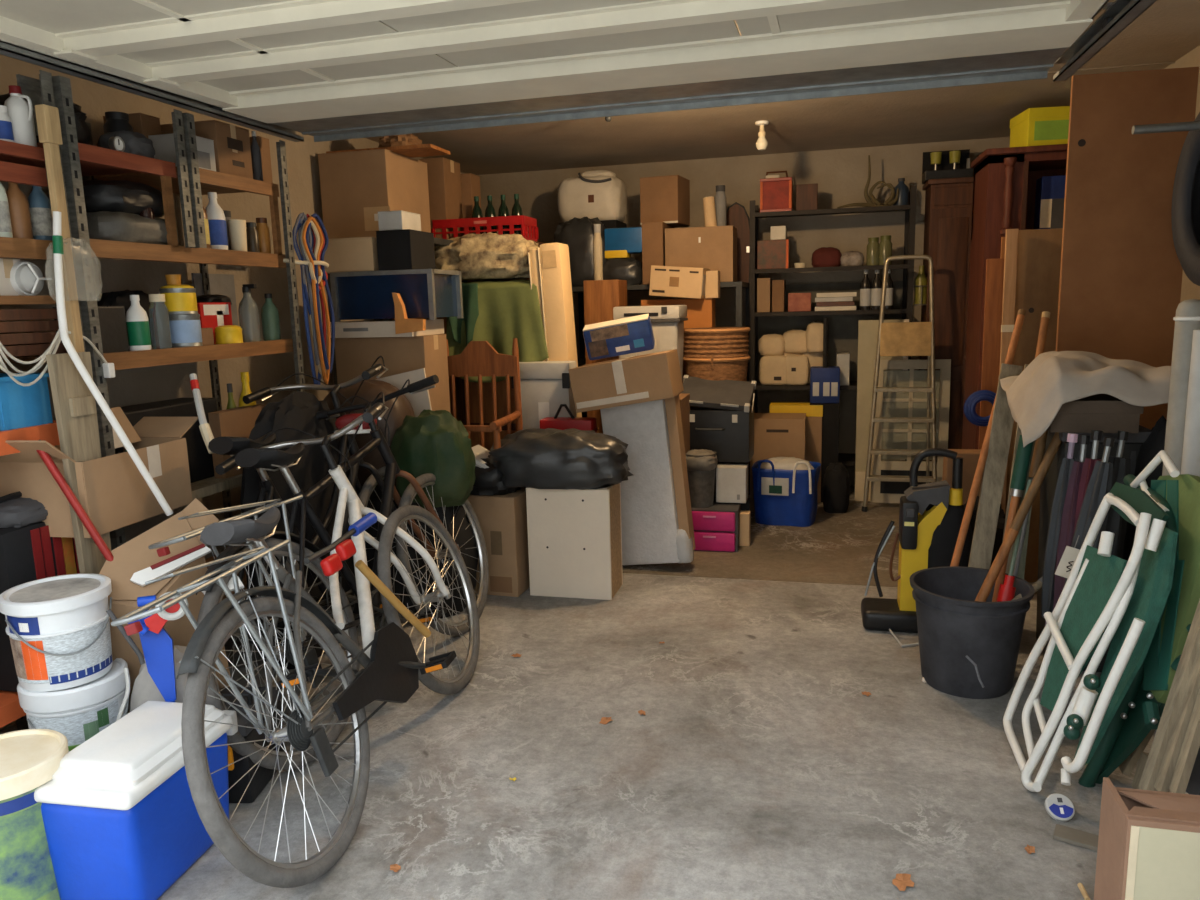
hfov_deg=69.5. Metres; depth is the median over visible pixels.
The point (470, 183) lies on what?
cardboard box
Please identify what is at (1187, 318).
pipe
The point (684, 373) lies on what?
cardboard box
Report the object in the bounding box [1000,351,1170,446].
sheet
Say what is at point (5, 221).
spray bottle
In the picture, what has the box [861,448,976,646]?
washer
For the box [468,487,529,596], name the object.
cardboard box
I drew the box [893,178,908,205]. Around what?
bottle
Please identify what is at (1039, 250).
wooden board
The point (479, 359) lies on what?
wooden armchair
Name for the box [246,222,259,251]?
glass jar
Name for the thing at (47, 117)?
wooden post
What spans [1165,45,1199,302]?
wall
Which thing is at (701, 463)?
waste bin
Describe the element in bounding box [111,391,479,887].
bicycle
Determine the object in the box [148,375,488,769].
bicycle
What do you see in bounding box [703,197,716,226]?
paper roll
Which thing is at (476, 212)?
bottle
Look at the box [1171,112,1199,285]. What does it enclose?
tyre
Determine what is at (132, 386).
wall
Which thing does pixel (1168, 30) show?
ceiling
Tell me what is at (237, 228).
plastic cup
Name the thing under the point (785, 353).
plastic sack
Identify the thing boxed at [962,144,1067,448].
wardrobe
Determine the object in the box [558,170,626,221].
case
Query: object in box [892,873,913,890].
fallen leaf
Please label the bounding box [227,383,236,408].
bottle
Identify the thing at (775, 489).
print
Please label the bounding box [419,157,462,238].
cardboard box
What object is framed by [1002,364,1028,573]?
plank
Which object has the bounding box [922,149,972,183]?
crate
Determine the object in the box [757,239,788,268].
box
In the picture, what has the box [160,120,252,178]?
cardboard box
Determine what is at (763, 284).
box
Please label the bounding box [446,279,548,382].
cloth
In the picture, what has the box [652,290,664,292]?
print
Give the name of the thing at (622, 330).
picture
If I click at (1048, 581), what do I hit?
parasol
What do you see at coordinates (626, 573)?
joint
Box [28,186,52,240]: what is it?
bottle
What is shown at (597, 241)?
cardboard tube
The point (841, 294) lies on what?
book
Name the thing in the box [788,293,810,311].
box
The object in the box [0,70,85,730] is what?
storage rack
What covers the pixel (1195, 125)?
wall bracket
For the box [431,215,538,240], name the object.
crate
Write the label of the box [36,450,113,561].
pole
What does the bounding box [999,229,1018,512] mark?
batten
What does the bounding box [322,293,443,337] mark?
cardboard box
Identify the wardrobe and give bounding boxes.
[919,177,973,460]
[962,144,1067,448]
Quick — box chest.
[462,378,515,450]
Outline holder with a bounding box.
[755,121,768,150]
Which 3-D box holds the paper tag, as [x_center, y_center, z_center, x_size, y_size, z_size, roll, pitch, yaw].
[1.487,0.342,2.744,0.073,0.140,0.023,-2,10,-2]
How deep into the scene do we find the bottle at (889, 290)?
5.65 m
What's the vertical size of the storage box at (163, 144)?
0.128 m
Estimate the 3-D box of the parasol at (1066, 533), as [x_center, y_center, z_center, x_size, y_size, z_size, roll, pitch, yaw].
[1.559,0.329,2.865,0.095,0.763,0.095,1,10,14]
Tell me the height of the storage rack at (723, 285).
1.464 m
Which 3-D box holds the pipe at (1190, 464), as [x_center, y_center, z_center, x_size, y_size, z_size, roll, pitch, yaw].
[1.748,0.264,2.575,0.068,1.232,0.067,1,10,14]
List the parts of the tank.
frame post, frame rail, pane, frame post, pane, frame rail, frame post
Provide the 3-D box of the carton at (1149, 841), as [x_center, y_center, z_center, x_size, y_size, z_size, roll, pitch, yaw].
[1.259,0.873,1.740,0.420,0.334,0.160,1,10,14]
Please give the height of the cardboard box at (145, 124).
0.201 m
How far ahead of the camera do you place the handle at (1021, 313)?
3.29 m
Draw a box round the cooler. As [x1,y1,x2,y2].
[34,701,237,899]
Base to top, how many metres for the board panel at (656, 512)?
0.902 m
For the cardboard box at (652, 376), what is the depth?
4.25 m
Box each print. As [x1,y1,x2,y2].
[343,328,367,331]
[474,220,486,223]
[588,195,593,202]
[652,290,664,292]
[766,429,787,432]
[769,485,781,493]
[1049,803,1072,817]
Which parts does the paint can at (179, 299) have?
lid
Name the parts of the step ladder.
rail, rail, rail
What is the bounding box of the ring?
[964,390,995,425]
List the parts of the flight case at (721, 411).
handle, lid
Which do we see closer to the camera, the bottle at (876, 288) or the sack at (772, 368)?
the bottle at (876, 288)
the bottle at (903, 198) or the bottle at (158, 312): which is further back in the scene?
the bottle at (903, 198)
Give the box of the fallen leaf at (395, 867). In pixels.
[390,864,400,871]
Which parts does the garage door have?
sheet panel, sheet panel, rail, sheet panel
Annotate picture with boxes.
[588,339,608,357]
[590,324,628,341]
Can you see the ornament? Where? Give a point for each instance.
(889, 201)
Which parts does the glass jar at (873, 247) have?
lid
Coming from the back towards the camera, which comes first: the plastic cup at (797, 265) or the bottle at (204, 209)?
the plastic cup at (797, 265)
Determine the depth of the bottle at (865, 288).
5.69 m
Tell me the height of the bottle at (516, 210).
0.280 m
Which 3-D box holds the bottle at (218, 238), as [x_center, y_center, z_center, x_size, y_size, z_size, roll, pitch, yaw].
[-1.447,-0.856,3.252,0.077,0.215,0.076,1,10,14]
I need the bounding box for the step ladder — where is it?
[862,255,936,511]
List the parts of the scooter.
stem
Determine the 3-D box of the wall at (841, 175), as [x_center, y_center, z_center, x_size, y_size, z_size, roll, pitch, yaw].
[1.049,-0.927,6.369,4.140,2.350,0.150,1,10,16]
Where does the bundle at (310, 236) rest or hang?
hanging from the storage rack at (80, 161)
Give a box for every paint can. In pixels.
[159,285,197,314]
[169,314,202,347]
[214,325,242,343]
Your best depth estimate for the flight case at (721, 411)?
4.85 m
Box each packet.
[201,328,213,344]
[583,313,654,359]
[604,227,641,258]
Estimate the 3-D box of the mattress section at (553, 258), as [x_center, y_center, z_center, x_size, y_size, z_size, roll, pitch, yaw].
[-0.189,-0.285,4.794,0.204,1.678,0.196,1,10,14]
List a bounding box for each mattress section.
[528,248,546,360]
[537,242,581,416]
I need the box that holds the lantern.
[760,171,792,211]
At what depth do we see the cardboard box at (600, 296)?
5.29 m
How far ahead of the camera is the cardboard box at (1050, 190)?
4.52 m
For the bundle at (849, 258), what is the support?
on the storage rack at (843, 325)
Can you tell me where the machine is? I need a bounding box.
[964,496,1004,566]
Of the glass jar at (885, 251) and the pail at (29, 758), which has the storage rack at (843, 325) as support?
the glass jar at (885, 251)
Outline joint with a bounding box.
[626,573,1034,594]
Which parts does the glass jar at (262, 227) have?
lid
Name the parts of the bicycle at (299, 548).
seat post, brake lever, chain, stem, brake lever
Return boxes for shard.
[1053,824,1098,851]
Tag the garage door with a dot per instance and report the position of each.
(325, 70)
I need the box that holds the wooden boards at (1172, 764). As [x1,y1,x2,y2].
[1119,599,1199,794]
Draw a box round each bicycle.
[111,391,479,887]
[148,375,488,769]
[197,356,416,717]
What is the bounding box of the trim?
[1047,61,1174,73]
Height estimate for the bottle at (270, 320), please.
0.192 m
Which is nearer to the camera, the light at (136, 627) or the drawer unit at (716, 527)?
the light at (136, 627)
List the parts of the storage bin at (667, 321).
lid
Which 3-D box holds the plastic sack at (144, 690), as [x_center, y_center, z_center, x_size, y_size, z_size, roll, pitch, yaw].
[-1.204,0.765,2.460,0.210,0.432,0.209,1,10,14]
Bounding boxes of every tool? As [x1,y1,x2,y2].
[975,432,1061,601]
[992,435,1032,601]
[997,480,1031,601]
[1013,430,1047,576]
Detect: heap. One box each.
[240,392,358,669]
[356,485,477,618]
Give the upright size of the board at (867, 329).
1.200 m
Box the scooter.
[106,592,188,720]
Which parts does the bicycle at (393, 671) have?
seat post, stem, chain, chain, brake lever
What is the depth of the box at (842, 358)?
5.79 m
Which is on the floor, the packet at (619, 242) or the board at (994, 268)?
the board at (994, 268)
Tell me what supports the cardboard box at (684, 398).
on the floor
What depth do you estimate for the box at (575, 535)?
4.00 m
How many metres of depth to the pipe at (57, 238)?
2.40 m
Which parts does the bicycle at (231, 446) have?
seat post, brake lever, chain, stem, brake lever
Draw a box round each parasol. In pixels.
[1041,433,1077,640]
[1053,434,1089,609]
[1064,437,1114,585]
[1073,430,1102,535]
[1105,431,1129,557]
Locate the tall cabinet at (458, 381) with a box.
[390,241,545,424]
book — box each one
[815,297,852,301]
[815,306,855,310]
[816,301,854,306]
[817,292,856,296]
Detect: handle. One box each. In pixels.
[950,309,1025,565]
[1018,311,1049,508]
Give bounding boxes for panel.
[600,394,695,564]
[1056,67,1198,429]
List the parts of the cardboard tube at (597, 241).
lid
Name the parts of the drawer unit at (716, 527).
drawer, drawer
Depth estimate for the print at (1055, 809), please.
2.24 m
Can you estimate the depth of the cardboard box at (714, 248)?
5.44 m
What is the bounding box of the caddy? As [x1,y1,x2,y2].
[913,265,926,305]
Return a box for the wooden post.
[35,104,84,351]
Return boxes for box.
[0,258,20,295]
[52,306,128,353]
[103,113,160,137]
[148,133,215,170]
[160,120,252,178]
[208,404,265,478]
[249,136,272,182]
[318,149,430,238]
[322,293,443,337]
[324,237,378,273]
[335,334,449,411]
[376,229,435,270]
[378,210,420,230]
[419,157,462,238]
[460,173,480,234]
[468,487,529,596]
[511,361,576,428]
[526,483,622,599]
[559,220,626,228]
[569,349,683,412]
[583,280,626,433]
[640,175,689,226]
[641,298,714,328]
[642,222,674,284]
[649,265,709,298]
[665,225,736,281]
[679,393,689,454]
[682,344,685,381]
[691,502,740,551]
[705,271,719,297]
[713,462,747,501]
[716,463,747,502]
[740,510,750,545]
[741,498,749,510]
[748,462,748,497]
[750,413,805,511]
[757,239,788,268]
[757,278,770,311]
[769,403,822,502]
[770,226,786,239]
[772,280,784,311]
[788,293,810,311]
[796,183,817,209]
[836,352,849,384]
[942,449,983,504]
[1010,106,1069,146]
[1034,175,1065,228]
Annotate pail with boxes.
[0,573,112,691]
[0,729,68,899]
[17,658,129,751]
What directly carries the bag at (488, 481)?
on the cardboard box at (502, 519)
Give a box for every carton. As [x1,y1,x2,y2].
[0,407,197,537]
[99,498,230,712]
[197,302,232,343]
[1094,777,1199,899]
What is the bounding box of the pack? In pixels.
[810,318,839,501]
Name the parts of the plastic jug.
handle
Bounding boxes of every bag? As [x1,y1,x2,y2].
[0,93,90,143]
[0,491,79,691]
[47,180,163,217]
[97,290,151,346]
[470,455,520,495]
[487,428,632,489]
[552,217,606,286]
[603,258,642,284]
[752,457,820,526]
[822,462,849,512]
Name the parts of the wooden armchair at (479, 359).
crest rail, rail, leg, armrest, post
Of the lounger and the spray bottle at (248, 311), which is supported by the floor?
the lounger
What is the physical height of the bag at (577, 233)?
0.456 m
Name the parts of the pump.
handle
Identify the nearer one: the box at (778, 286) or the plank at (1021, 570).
the plank at (1021, 570)
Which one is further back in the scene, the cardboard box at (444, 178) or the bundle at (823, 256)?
the bundle at (823, 256)
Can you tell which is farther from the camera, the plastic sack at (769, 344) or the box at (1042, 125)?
the plastic sack at (769, 344)
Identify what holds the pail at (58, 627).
on the pail at (81, 712)
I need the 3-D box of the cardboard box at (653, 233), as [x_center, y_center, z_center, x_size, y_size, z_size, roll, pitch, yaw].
[0.398,-1.305,5.793,0.137,0.391,0.500,1,10,14]
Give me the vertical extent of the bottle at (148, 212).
0.183 m
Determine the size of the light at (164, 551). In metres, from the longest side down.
0.028 x 0.022 x 0.018 m
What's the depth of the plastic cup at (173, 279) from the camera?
3.03 m
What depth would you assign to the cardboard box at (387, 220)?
4.03 m
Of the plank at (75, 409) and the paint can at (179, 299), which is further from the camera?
the paint can at (179, 299)
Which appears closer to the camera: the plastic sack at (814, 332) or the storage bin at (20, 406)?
the storage bin at (20, 406)
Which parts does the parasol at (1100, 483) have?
handle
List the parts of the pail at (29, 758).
lid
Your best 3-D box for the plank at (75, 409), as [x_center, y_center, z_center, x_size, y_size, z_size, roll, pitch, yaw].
[-1.468,0.345,2.527,0.032,1.252,0.130,1,10,14]
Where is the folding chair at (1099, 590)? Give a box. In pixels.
[1003,482,1177,791]
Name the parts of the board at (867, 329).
foot rail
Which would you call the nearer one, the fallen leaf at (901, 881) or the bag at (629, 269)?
the fallen leaf at (901, 881)
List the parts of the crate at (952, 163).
panel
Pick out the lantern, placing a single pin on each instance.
(776, 192)
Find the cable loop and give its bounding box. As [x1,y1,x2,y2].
[0,329,114,385]
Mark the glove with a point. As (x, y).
(208, 298)
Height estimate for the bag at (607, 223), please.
0.437 m
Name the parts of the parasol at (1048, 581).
handle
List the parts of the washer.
handle, hose post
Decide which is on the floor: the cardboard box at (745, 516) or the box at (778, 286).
the cardboard box at (745, 516)
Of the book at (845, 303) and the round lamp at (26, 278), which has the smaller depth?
the round lamp at (26, 278)
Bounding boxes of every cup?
[165,274,180,284]
[228,219,246,250]
[794,263,805,267]
[930,152,941,164]
[949,151,960,163]
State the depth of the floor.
2.56 m
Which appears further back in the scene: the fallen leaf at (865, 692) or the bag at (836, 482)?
the bag at (836, 482)
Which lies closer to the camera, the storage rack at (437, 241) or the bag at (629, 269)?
the storage rack at (437, 241)
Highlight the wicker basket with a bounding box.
[683,327,749,380]
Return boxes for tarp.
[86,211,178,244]
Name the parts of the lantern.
post, pane, handle, post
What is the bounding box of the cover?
[434,232,539,280]
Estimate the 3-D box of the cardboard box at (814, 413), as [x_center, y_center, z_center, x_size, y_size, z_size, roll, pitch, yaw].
[1.321,0.016,5.837,0.344,0.655,0.158,1,10,14]
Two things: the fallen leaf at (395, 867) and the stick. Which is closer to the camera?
the stick
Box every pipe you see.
[52,211,172,515]
[1162,299,1199,475]
[1181,330,1199,476]
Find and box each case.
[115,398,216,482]
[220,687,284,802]
[540,404,597,432]
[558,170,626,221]
[681,375,755,461]
[726,202,749,282]
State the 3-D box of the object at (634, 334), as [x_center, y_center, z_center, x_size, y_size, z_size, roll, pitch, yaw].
[0.096,-0.570,4.365,0.357,0.227,0.147,0,10,8]
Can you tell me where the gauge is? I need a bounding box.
[108,137,124,151]
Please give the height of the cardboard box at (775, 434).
0.607 m
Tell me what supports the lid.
on the floor
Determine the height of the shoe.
0.078 m
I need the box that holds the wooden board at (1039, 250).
[1005,228,1062,581]
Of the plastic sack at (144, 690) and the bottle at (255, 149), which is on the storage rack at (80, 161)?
the bottle at (255, 149)
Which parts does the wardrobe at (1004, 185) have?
cornice, niche frame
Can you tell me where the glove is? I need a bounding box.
[196,294,231,304]
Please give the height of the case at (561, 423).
0.243 m
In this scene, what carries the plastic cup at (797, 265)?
on the storage rack at (843, 325)
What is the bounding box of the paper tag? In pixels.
[1055,535,1079,577]
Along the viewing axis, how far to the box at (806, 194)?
5.67 m
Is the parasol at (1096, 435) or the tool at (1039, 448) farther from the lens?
the tool at (1039, 448)
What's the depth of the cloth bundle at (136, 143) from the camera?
2.82 m
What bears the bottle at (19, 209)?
on the storage rack at (23, 340)
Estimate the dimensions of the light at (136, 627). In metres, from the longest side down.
0.028 x 0.022 x 0.018 m
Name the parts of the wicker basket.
lid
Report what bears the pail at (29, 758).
on the floor
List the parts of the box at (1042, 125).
lid, panel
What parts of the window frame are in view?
rail, pane, pane, pane, pane, rail, rail, pane, pane, pane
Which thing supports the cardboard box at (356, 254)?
on the tank
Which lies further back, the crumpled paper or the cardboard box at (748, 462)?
the cardboard box at (748, 462)
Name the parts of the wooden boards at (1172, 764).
leg, leg, leg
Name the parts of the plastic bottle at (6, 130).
lid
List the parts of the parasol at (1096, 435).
handle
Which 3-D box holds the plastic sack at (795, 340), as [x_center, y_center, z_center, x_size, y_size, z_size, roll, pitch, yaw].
[1.363,-0.755,5.990,0.212,0.158,0.162,1,10,14]
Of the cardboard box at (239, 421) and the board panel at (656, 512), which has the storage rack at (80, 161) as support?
the cardboard box at (239, 421)
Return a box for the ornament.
[837,155,898,207]
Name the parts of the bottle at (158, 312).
lid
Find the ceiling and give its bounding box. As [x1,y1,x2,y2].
[366,0,1199,174]
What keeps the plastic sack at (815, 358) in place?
on the storage rack at (843, 325)
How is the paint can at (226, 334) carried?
on the storage rack at (80, 161)
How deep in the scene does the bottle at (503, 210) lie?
5.17 m
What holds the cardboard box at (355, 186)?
on the storage rack at (437, 241)
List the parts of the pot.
lid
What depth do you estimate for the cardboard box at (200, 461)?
3.24 m
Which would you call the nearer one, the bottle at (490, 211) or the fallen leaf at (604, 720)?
the fallen leaf at (604, 720)
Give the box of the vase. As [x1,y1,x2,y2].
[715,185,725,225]
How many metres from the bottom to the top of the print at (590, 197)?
0.050 m
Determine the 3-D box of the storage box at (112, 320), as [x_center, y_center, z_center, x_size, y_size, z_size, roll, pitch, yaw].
[-1.628,-0.384,2.771,0.140,0.150,0.142,1,10,14]
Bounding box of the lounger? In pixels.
[1078,450,1199,787]
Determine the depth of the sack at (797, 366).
5.89 m
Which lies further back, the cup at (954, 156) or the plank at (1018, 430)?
the cup at (954, 156)
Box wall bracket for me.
[1132,121,1199,133]
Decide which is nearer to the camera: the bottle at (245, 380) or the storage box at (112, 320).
the storage box at (112, 320)
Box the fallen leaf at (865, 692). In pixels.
[862,691,871,695]
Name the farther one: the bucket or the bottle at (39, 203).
the bucket
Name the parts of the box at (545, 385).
lid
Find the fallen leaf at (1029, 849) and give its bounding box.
[1024,844,1034,853]
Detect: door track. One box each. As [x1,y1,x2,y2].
[0,41,303,141]
[1053,0,1156,80]
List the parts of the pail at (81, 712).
lid, handle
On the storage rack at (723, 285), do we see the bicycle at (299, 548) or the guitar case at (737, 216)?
the guitar case at (737, 216)
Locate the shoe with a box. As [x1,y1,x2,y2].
[334,413,376,433]
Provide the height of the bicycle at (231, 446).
1.168 m
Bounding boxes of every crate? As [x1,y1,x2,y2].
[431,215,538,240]
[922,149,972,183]
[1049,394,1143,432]
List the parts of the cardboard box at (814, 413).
yellow lid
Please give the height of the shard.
0.012 m
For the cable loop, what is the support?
hanging from the storage rack at (80, 161)
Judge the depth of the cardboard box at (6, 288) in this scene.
2.41 m
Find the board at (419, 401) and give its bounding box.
[375,368,431,416]
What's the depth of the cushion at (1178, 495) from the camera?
2.19 m
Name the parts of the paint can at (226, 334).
lid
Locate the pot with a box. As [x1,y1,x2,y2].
[103,111,132,133]
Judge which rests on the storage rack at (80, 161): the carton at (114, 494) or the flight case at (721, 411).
the carton at (114, 494)
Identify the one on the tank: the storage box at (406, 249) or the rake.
the storage box at (406, 249)
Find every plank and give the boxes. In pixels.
[46,352,110,573]
[968,363,1022,569]
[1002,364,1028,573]
[1012,440,1035,579]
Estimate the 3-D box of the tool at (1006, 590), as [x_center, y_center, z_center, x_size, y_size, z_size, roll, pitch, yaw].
[1.454,0.329,3.025,0.170,0.439,0.052,-9,12,-38]
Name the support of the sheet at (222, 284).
on the storage rack at (80, 161)
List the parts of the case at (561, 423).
handle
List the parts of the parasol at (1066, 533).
handle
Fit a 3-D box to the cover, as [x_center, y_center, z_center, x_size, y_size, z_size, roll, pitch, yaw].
[-0.646,-1.091,4.871,0.726,0.256,0.428,1,10,14]
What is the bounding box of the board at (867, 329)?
[854,319,908,500]
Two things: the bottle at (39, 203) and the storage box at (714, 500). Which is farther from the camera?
the storage box at (714, 500)
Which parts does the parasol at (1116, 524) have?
handle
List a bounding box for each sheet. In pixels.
[191,273,237,325]
[326,144,449,157]
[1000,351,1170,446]
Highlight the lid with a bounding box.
[1045,793,1074,821]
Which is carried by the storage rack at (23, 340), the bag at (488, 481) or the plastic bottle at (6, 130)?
the plastic bottle at (6, 130)
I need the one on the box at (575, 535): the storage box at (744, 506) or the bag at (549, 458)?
the bag at (549, 458)
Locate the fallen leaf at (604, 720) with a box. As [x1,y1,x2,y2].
[599,717,611,723]
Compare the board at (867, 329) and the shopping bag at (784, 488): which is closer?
the shopping bag at (784, 488)
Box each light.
[124,621,142,635]
[157,547,169,556]
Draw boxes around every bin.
[0,373,52,430]
[613,305,687,379]
[686,449,717,507]
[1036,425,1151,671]
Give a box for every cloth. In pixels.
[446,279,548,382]
[448,283,478,345]
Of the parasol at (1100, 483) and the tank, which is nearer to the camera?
the parasol at (1100, 483)
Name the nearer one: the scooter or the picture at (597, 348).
the scooter
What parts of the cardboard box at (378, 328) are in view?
wooden bracket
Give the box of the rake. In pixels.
[1012,576,1042,599]
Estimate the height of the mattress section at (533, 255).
1.655 m
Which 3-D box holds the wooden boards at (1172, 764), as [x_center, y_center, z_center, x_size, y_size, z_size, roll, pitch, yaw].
[1.426,0.627,2.150,0.223,0.615,0.482,1,10,14]
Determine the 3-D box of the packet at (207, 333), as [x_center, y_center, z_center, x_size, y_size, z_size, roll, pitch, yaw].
[-1.481,-0.416,3.189,0.080,0.066,0.065,1,10,14]
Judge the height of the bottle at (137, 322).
0.183 m
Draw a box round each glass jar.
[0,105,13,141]
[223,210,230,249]
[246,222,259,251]
[256,218,270,252]
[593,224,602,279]
[866,237,879,265]
[879,235,891,264]
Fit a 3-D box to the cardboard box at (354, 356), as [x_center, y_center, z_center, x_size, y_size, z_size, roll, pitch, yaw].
[-1.022,-0.326,4.295,0.475,0.480,0.260,1,10,14]
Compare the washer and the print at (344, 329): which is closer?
the washer
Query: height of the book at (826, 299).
0.028 m
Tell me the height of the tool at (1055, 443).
0.632 m
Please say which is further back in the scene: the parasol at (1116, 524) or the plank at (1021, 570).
the plank at (1021, 570)
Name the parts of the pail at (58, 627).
lid, handle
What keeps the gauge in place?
on the storage rack at (80, 161)
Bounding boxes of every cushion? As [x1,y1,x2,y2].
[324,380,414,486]
[1150,474,1199,703]
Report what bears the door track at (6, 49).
attached to the ceiling
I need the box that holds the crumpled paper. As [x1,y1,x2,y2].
[378,134,421,147]
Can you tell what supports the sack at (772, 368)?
on the storage rack at (843, 325)
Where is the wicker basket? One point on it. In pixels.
(711, 353)
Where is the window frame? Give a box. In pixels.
[870,359,950,502]
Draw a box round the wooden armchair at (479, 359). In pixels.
[446,338,522,461]
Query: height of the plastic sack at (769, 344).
0.146 m
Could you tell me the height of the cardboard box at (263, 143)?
0.201 m
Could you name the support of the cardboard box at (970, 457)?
on the floor
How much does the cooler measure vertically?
0.351 m
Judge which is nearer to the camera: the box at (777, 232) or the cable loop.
the cable loop
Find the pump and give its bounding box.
[189,373,213,453]
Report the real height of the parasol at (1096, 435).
0.799 m
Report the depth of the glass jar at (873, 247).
5.67 m
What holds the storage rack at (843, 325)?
on the floor
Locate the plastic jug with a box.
[4,85,36,146]
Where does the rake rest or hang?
in the bucket
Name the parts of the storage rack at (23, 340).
plate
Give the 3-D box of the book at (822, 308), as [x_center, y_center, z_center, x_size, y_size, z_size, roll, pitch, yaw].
[1.584,-0.954,5.825,0.266,0.028,0.180,1,10,14]
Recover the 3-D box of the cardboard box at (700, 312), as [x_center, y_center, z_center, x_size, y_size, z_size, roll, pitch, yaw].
[0.499,-0.865,5.509,0.449,0.190,0.180,1,10,14]
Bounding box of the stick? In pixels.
[1077,883,1090,899]
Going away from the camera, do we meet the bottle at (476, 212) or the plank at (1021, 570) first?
the plank at (1021, 570)
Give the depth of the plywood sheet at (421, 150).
4.54 m
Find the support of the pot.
on the storage rack at (80, 161)
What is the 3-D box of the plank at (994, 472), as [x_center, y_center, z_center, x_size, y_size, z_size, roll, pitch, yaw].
[1.497,0.103,3.291,0.075,0.846,0.339,7,13,42]
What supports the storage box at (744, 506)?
on the floor
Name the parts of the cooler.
lid, lid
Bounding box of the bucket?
[910,566,1034,698]
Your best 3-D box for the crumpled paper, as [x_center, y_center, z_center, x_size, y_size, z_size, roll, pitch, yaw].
[-1.081,-1.665,4.683,0.235,0.110,0.236,1,10,14]
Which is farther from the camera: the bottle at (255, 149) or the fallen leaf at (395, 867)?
the bottle at (255, 149)
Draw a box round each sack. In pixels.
[130,645,187,711]
[391,409,475,507]
[758,334,784,355]
[759,355,785,384]
[783,330,807,352]
[783,352,801,355]
[786,355,808,384]
[801,352,822,383]
[805,321,822,351]
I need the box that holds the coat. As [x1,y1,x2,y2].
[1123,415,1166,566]
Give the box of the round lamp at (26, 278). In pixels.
[10,260,51,295]
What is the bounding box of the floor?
[0,486,1187,899]
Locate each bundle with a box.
[98,130,154,157]
[283,212,334,384]
[811,247,841,266]
[841,251,863,265]
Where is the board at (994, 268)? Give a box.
[978,237,1004,448]
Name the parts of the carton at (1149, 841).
panel, panel, panel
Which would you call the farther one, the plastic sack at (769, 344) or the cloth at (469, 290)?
the plastic sack at (769, 344)
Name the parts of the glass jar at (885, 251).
lid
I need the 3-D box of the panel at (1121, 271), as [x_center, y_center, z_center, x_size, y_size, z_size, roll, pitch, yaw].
[2.043,-0.362,3.444,0.432,2.161,0.052,0,9,11]
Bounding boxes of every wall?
[0,54,465,730]
[477,137,1009,485]
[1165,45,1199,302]
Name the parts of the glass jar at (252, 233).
lid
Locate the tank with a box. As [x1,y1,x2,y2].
[330,269,462,321]
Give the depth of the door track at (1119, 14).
2.43 m
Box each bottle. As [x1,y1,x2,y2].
[0,182,12,237]
[6,182,32,238]
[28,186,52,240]
[126,295,151,350]
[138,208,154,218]
[148,294,171,348]
[203,206,210,248]
[205,192,227,249]
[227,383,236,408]
[238,284,260,341]
[239,372,255,406]
[250,131,262,180]
[261,294,280,340]
[472,196,483,233]
[485,195,496,232]
[498,195,509,233]
[511,194,522,234]
[860,270,870,309]
[871,270,881,309]
[885,269,892,309]
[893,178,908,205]
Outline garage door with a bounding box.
[0,0,1108,141]
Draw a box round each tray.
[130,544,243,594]
[922,168,972,183]
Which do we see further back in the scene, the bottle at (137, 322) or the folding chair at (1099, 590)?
the bottle at (137, 322)
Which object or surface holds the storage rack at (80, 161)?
on the floor
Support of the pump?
on the carton at (114, 494)
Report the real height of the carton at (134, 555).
0.808 m
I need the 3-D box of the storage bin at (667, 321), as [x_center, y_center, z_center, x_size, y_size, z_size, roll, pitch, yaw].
[0.302,-0.525,5.062,0.386,0.630,0.319,1,10,14]
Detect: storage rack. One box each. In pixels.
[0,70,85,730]
[0,75,305,722]
[327,237,467,384]
[572,282,748,416]
[749,185,916,494]

